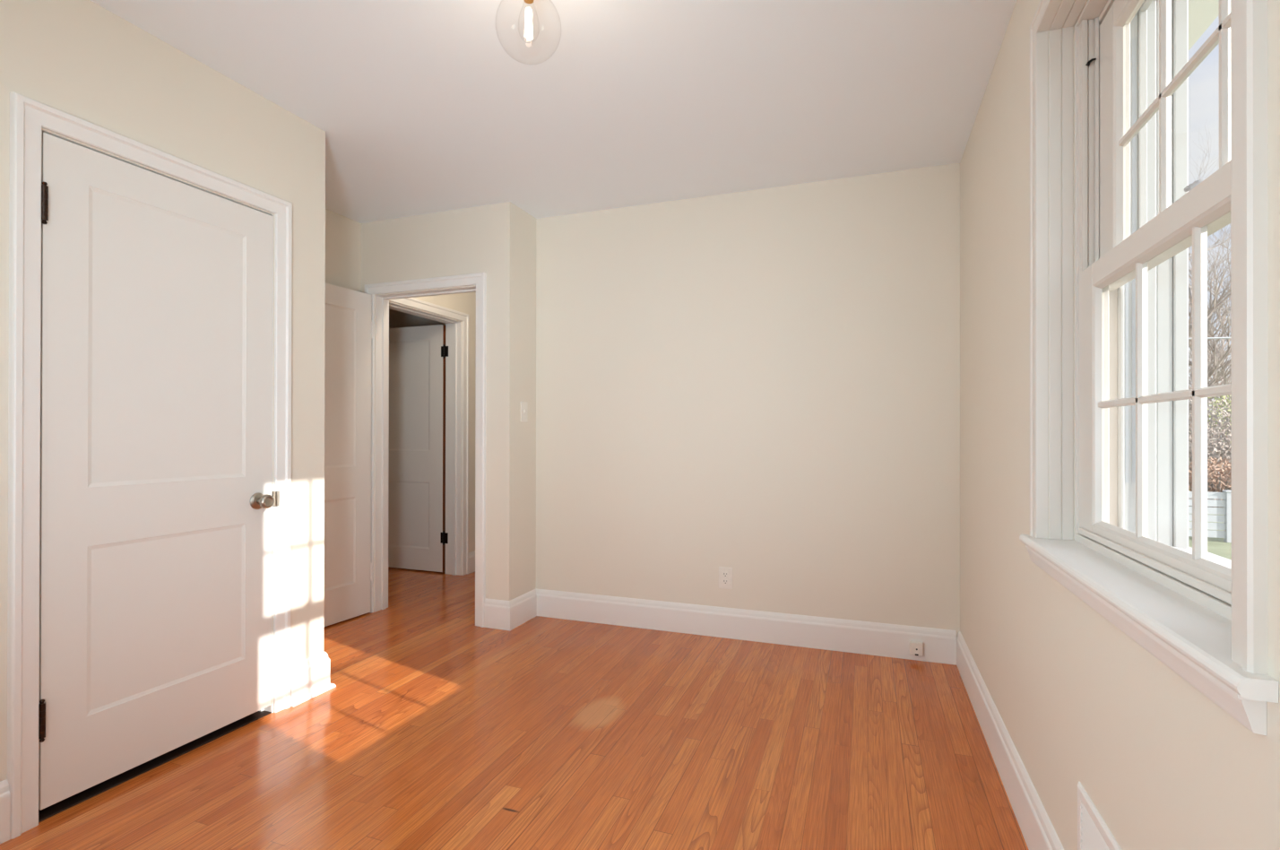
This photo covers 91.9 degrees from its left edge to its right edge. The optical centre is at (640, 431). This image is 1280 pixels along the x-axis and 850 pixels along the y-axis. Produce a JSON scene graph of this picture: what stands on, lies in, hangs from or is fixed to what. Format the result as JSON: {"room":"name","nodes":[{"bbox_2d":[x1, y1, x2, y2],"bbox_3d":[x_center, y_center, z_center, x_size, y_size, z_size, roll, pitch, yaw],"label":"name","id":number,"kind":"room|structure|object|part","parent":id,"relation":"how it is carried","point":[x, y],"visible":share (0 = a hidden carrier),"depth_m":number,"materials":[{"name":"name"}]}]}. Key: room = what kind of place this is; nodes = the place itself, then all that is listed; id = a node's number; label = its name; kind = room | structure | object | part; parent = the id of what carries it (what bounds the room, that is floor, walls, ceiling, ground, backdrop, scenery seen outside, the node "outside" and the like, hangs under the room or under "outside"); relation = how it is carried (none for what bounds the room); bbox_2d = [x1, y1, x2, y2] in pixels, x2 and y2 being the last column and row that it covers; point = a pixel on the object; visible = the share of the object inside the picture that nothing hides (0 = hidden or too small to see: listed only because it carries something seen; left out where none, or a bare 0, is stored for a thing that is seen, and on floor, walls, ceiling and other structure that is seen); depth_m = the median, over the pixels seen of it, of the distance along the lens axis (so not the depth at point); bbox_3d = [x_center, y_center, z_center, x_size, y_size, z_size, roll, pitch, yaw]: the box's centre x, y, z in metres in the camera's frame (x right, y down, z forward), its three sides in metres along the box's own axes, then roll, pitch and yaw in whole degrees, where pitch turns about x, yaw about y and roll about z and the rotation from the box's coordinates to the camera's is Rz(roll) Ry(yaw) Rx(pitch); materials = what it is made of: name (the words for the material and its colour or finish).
{"room":"empty bedroom","nodes":[
{"label":"empty bedroom","id":0,"kind":"room"},
{"bbox_2d":[0,0,325,781],"bbox_3d":[-1.956,-0.099,1.287,0.100,2.440,3.075,0,0,20],"label":"wall","id":1,"kind":"structure","parent":0,"point":[82,59],"depth_m":2.20,"materials":[{"name":"beige paint"}]},
{"bbox_2d":[0,778,10,843],"bbox_3d":[-2.086,1.039,0.763,0.018,0.162,2.010,0,0,20],"label":"baseboard","id":2,"kind":"structure","parent":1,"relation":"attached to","point":[4,792],"depth_m":1.70,"materials":[{"name":"white paint"}]},
{"bbox_2d":[6,91,292,838],"bbox_3d":[-1.633,0.093,2.141,0.122,2.062,0.884,0,0,20],"label":"door frame","id":3,"kind":"structure","parent":1,"relation":"attached to","point":[28,116],"depth_m":1.76,"materials":[{"name":"white paint"}]},
{"bbox_2d":[38,131,279,810],"bbox_3d":[-1.582,0.115,2.126,0.096,1.950,0.760,0,0,20],"label":"door","id":4,"kind":"structure","parent":1,"relation":"in","point":[157,499],"depth_m":2.04,"materials":[{"name":"white paint"}]},
{"bbox_3d":[-1.457,0.272,2.401,0.051,0.056,0.056,0,0,20],"label":"knob","id":5,"kind":"part","parent":4,"relation":"part of","materials":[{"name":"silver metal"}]},
{"bbox_3d":[-1.458,0.269,2.476,0.029,0.060,0.007,0,0,-1],"label":"strike plate","id":6,"kind":"part","parent":4,"relation":"part of","materials":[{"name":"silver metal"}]},
{"bbox_2d":[290,683,336,706],"bbox_3d":[-1.709,1.117,2.750,0.705,0.018,0.216,0,0,20],"label":"trim","id":7,"kind":"structure","parent":1,"relation":"attached to","point":[296,702],"depth_m":2.62,"materials":[{"name":"white paint"}]},
{"bbox_2d":[325,208,475,575],"bbox_3d":[-2.137,-0.094,3.069,0.150,2.440,6.300,0,0,20],"label":"wall","id":8,"kind":"structure","parent":0,"point":[342,233],"depth_m":3.91,"materials":[{"name":"beige paint"}]},
{"bbox_2d":[323,283,372,626],"bbox_3d":[-1.849,0.135,3.520,0.153,1.966,0.742,0,0,20],"label":"door","id":9,"kind":"structure","parent":8,"relation":"in","point":[348,324],"depth_m":3.69,"materials":[{"name":"white paint"}]},
{"bbox_2d":[388,324,448,571],"bbox_3d":[-1.885,0.136,5.058,0.792,1.968,0.153,0,0,20],"label":"door","id":10,"kind":"structure","parent":8,"relation":"in","point":[418,537],"depth_m":5.01,"materials":[{"name":"white paint"}]},
{"bbox_2d":[389,297,468,575],"bbox_3d":[-1.599,0.100,4.511,0.172,2.062,0.940,0,0,20],"label":"door frame","id":11,"kind":"structure","parent":8,"relation":"attached to","point":[453,327],"depth_m":4.87,"materials":[{"name":"white paint"}]},
{"bbox_2d":[468,550,475,573],"bbox_3d":[-1.175,1.053,5.462,0.018,0.162,1.138,0,0,20],"label":"baseboard","id":12,"kind":"structure","parent":8,"relation":"attached to","point":[471,555],"depth_m":4.96,"materials":[{"name":"white paint"}]},
{"bbox_2d":[389,309,445,328],"bbox_3d":[-1.505,-0.084,6.245,3.289,2.440,0.100,0,0,20],"label":"wall","id":13,"kind":"structure","parent":0,"point":[397,318],"depth_m":6.55,"materials":[{"name":"beige paint"}]},
{"bbox_2d":[361,201,520,612],"bbox_3d":[-1.280,-0.091,3.791,1.183,2.440,0.115,0,0,20],"label":"wall","id":14,"kind":"structure","parent":0,"point":[484,238],"depth_m":3.59,"materials":[{"name":"beige paint"}]},
{"bbox_2d":[364,272,486,627],"bbox_3d":[-1.290,0.105,3.783,0.882,2.048,0.137,0,0,20],"label":"door frame","id":15,"kind":"structure","parent":14,"relation":"attached to","point":[480,279],"depth_m":3.85,"materials":[{"name":"white paint"}]},
{"bbox_2d":[0,566,1028,849],"bbox_3d":[-1.464,1.187,2.846,6.100,0.120,6.650,0,0,20],"label":"floor","id":16,"kind":"structure","parent":0,"point":[437,729],"depth_m":2.16,"materials":[{"name":"brown wood"}]},
{"bbox_2d":[38,709,271,821],"bbox_3d":[-1.673,1.122,2.153,0.159,0.004,0.740,0,0,20],"label":"threshold","id":17,"kind":"object","parent":16,"relation":"on","point":[80,797],"visible":0.36,"depth_m":2.06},
{"bbox_2d":[519,208,536,595],"bbox_3d":[-0.706,-0.090,3.741,0.070,2.440,0.186,0,0,20],"label":"wall","id":18,"kind":"structure","parent":0,"point":[528,222],"depth_m":3.72,"materials":[{"name":"beige paint"}]},
{"bbox_2d":[520,401,527,422],"bbox_3d":[-0.683,-0.115,3.677,0.017,0.119,0.073,0,0,20],"label":"light switch","id":19,"kind":"object","parent":18,"relation":"attached to","point":[523,404],"visible":1,"depth_m":3.67,"materials":[{"name":"beige plastic"}]},
{"bbox_2d":[90,0,1016,309],"bbox_3d":[-1.459,-1.373,2.853,6.100,0.120,6.650,0,0,20],"label":"ceiling","id":20,"kind":"structure","parent":0,"point":[420,107],"depth_m":2.37,"materials":[{"name":"paint"}]},
{"bbox_2d":[496,0,553,63],"bbox_3d":[-0.302,-1.161,1.679,0.176,0.308,0.176,0,0,20],"label":"ceiling lamp","id":21,"kind":"object","parent":20,"relation":"attached to","point":[528,14],"visible":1,"depth_m":1.68,"materials":[{"name":"clear glass"}]},
{"bbox_2d":[523,0,533,3],"bbox_3d":[-0.302,-1.190,1.679,0.034,0.047,0.034,0,0,20],"label":"bulb socket","id":22,"kind":"object","parent":21,"relation":"attached to","point":[526,1],"depth_m":1.68,"materials":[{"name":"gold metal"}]},
{"bbox_2d":[536,163,959,636],"bbox_3d":[0.445,-0.088,3.481,2.411,2.440,0.115,0,0,20],"label":"wall","id":23,"kind":"structure","parent":0,"point":[763,384],"depth_m":3.35,"materials":[{"name":"beige paint"}]},
{"bbox_2d":[484,588,956,665],"bbox_3d":[0.320,1.050,3.292,2.480,0.162,0.318,0,0,20],"label":"baseboard","id":24,"kind":"structure","parent":23,"relation":"attached to","point":[858,636],"depth_m":3.38,"materials":[{"name":"white paint"}]},
{"bbox_2d":[718,566,732,588],"bbox_3d":[0.470,0.806,3.403,0.076,0.118,0.009,0,0,20],"label":"power outlet","id":25,"kind":"object","parent":23,"relation":"attached to","point":[725,574],"visible":1,"depth_m":3.40,"materials":[{"name":"beige plastic"}]},
{"bbox_2d":[722,579,728,584],"bbox_3d":[0.469,0.826,3.401,0.034,0.027,0.004,0,0,20],"label":"receptacle","id":26,"kind":"object","parent":25,"relation":"attached to","point":[724,581],"depth_m":3.40,"materials":[{"name":"beige plastic"}]},
{"bbox_2d":[722,571,728,577],"bbox_3d":[0.469,0.787,3.401,0.034,0.027,0.004,0,0,20],"label":"receptacle","id":27,"kind":"object","parent":25,"relation":"attached to","point":[724,574],"depth_m":3.40,"materials":[{"name":"beige plastic"}]},
{"bbox_2d":[909,640,922,656],"bbox_3d":[1.360,1.070,3.050,0.058,0.062,0.025,0,0,20],"label":"phone jack","id":28,"kind":"object","parent":23,"relation":"attached to","point":[915,647],"visible":1,"depth_m":3.04,"materials":[{"name":"beige plastic"}]},
{"bbox_2d":[960,0,1279,849],"bbox_3d":[0.893,-0.095,0.915,0.190,2.440,4.630,0,0,20],"label":"wall","id":29,"kind":"structure","parent":0,"point":[1163,765],"depth_m":1.57,"materials":[{"name":"beige paint"}]},
{"bbox_2d":[956,631,1063,849],"bbox_3d":[0.799,1.044,0.964,0.018,0.162,4.365,0,0,20],"label":"baseboard","id":30,"kind":"structure","parent":29,"relation":"attached to","point":[1038,831],"depth_m":1.92,"materials":[{"name":"white paint"}]},
{"bbox_2d":[1077,780,1121,849],"bbox_3d":[0.871,0.849,1.143,0.006,0.203,0.389,0,0,20],"label":"air vent","id":31,"kind":"object","parent":29,"relation":"in","point":[1094,833],"visible":1,"depth_m":1.25,"materials":[{"name":"white paint"}]},
{"bbox_2d":[1019,0,1278,735],"bbox_3d":[1.047,-0.423,1.129,0.407,1.543,1.104,0,0,20],"label":"window","id":32,"kind":"structure","parent":29,"relation":"in","point":[1203,614],"depth_m":1.46,"materials":[{"name":"white paint"}]},
{"bbox_3d":[0.961,0.248,1.158,0.009,0.016,0.855,0,0,20],"label":"lift rail","id":33,"kind":"part","parent":32,"relation":"part of","materials":[{"name":"white paint"}]},
{"bbox_3d":[0.981,-0.073,1.151,0.034,0.662,0.855,0,0,20],"label":"sash","id":34,"kind":"part","parent":32,"relation":"part of","materials":[{"name":"white paint"}]},
{"bbox_3d":[1.018,-0.683,1.140,0.034,0.662,0.891,0,0,20],"label":"sash","id":35,"kind":"part","parent":32,"relation":"part of","materials":[{"name":"white paint"}]},
{"bbox_3d":[1.139,-0.432,1.095,0.089,1.523,1.104,0,0,20],"label":"exterior casing","id":36,"kind":"part","parent":32,"relation":"part of","materials":[{"name":"white paint"}]},
{"bbox_3d":[1.140,0.299,1.093,0.208,0.080,1.104,0,0,20],"label":"exterior sill","id":37,"kind":"part","parent":32,"relation":"part of","materials":[{"name":"white paint"}]},
{"bbox_3d":[-1.806,-0.094,2.815,0.665,2.440,0.100,0,0,20],"label":"wall","id":38,"kind":"structure","parent":0,"visible":0},
{"bbox_2d":[290,651,330,701],"bbox_3d":[-1.718,1.045,2.747,0.689,0.162,0.197,0,0,20],"label":"baseboard","id":39,"kind":"structure","parent":38,"relation":"attached to","point":[307,675],"depth_m":2.62,"materials":[{"name":"white paint"}]},
{"bbox_3d":[1.363,0.303,1.817,0.074,3.550,6.650,0,0,20],"label":"wall","id":40,"kind":"structure","parent":0,"visible":0},
{"bbox_2d":[1188,0,1219,50],"bbox_3d":[1.482,-1.432,1.593,0.490,0.120,8.000,0,0,20],"label":"roof eave","id":41,"kind":"object","parent":40,"relation":"attached to","point":[1202,13],"depth_m":2.05,"materials":[{"name":"beige paint"}]},
{"label":"outside","id":42,"kind":"structure","parent":0,"visible":0},
{"bbox_2d":[1188,337,1230,338],"bbox_3d":[14.414,-1.996,11.778,16.002,0.281,0.036,0,0,20],"label":"utility wire","id":43,"kind":"object","parent":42,"point":[1207,337],"visible":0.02,"depth_m":12.70,"materials":[{"name":"white plastic"}]},
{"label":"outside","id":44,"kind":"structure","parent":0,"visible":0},
{"bbox_2d":[1188,458,1231,560],"bbox_3d":[27.329,1.933,14.502,40.000,0.450,70.000,0,0,20],"label":"ground","id":45,"kind":"structure","parent":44,"point":[1216,546],"depth_m":11.40,"materials":[{"name":"green plant"}]},
{"bbox_2d":[1188,224,1231,432],"bbox_3d":[23.541,-4.425,24.955,8.168,12.449,8.401,0,0,-18],"label":"bare tree","id":46,"kind":"object","parent":45,"relation":"on","point":[1211,368],"visible":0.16,"depth_m":24.68,"materials":[{"name":"grey plant"}]},
{"bbox_2d":[1188,490,1231,542],"bbox_3d":[12.045,1.629,11.566,5.340,0.990,0.140,0,0,20],"label":"fence","id":47,"kind":"object","parent":45,"relation":"on","point":[1225,520],"visible":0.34,"depth_m":11.89,"materials":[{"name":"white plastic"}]},
{"bbox_3d":[10.435,1.237,12.155,1.660,0.132,0.040,0,0,20],"label":"rail","id":48,"kind":"part","parent":47,"relation":"part of","materials":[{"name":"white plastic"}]},
{"bbox_3d":[10.435,1.385,12.154,1.660,0.132,0.040,0,0,20],"label":"rail","id":49,"kind":"part","parent":47,"relation":"part of","materials":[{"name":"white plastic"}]},
{"bbox_3d":[10.434,1.533,12.154,1.660,0.132,0.040,0,0,20],"label":"rail","id":50,"kind":"part","parent":47,"relation":"part of","materials":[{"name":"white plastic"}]},
{"bbox_3d":[10.434,1.681,12.153,1.660,0.132,0.040,0,0,20],"label":"rail","id":51,"kind":"part","parent":47,"relation":"part of","materials":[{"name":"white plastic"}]},
{"bbox_3d":[10.434,1.829,12.153,1.660,0.132,0.040,0,0,20],"label":"rail","id":52,"kind":"part","parent":47,"relation":"part of","materials":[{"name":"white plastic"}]},
{"bbox_3d":[10.434,1.977,12.153,1.660,0.132,0.040,0,0,20],"label":"rail","id":53,"kind":"part","parent":47,"relation":"part of","materials":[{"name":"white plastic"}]},
{"bbox_3d":[11.266,1.628,11.850,0.140,0.990,0.140,0,0,20],"label":"post","id":54,"kind":"part","parent":47,"relation":"part of","materials":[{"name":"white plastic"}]},
{"bbox_2d":[1188,124,1231,420],"bbox_3d":[26.858,-6.023,30.527,9.267,15.684,10.383,0,0,17],"label":"bare tree","id":55,"kind":"object","parent":45,"relation":"on","point":[1227,244],"visible":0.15,"depth_m":29.35,"materials":[{"name":"grey plant"}]},
{"bbox_2d":[1188,456,1231,507],"bbox_3d":[14.469,1.334,15.573,1.643,1.407,1.643,0,0,20],"label":"shrub","id":56,"kind":"object","parent":45,"relation":"on","point":[1213,484],"visible":0.34,"depth_m":15.42,"materials":[{"name":"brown plant"}]},
{"bbox_2d":[1188,419,1231,488],"bbox_3d":[15.987,0.773,17.160,1.790,2.204,1.811,0,0,20],"label":"shrub","id":57,"kind":"object","parent":45,"relation":"on","point":[1214,454],"visible":0.24,"depth_m":16.98,"materials":[{"name":"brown plant"}]},
{"bbox_2d":[1188,398,1231,470],"bbox_3d":[17.663,0.391,18.663,1.904,2.740,1.921,0,0,20],"label":"shrub","id":58,"kind":"object","parent":45,"relation":"on","point":[1230,406],"visible":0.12,"depth_m":18.70,"materials":[{"name":"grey plant"}]},
{"bbox_2d":[1188,228,1231,452],"bbox_3d":[36.356,-7.276,41.537,10.593,18.299,12.057,0,0,-40],"label":"bare tree","id":59,"kind":"object","parent":45,"relation":"on","point":[1211,301],"visible":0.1,"depth_m":39.91,"materials":[{"name":"grey plant"}]},
{"bbox_2d":[1188,380,1231,458],"bbox_3d":[20.393,-0.021,22.375,2.120,3.560,2.119,0,0,20],"label":"shrub","id":60,"kind":"object","parent":45,"relation":"on","point":[1213,384],"visible":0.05,"depth_m":22.19,"materials":[{"name":"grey plant"}]},
{"bbox_2d":[1207,394,1231,461],"bbox_3d":[19.499,0.032,20.230,2.047,3.442,2.041,0,0,20],"label":"shrub","id":61,"kind":"object","parent":45,"relation":"on","point":[1215,397],"visible":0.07,"depth_m":20.42,"materials":[{"name":"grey plant"}]}
]}

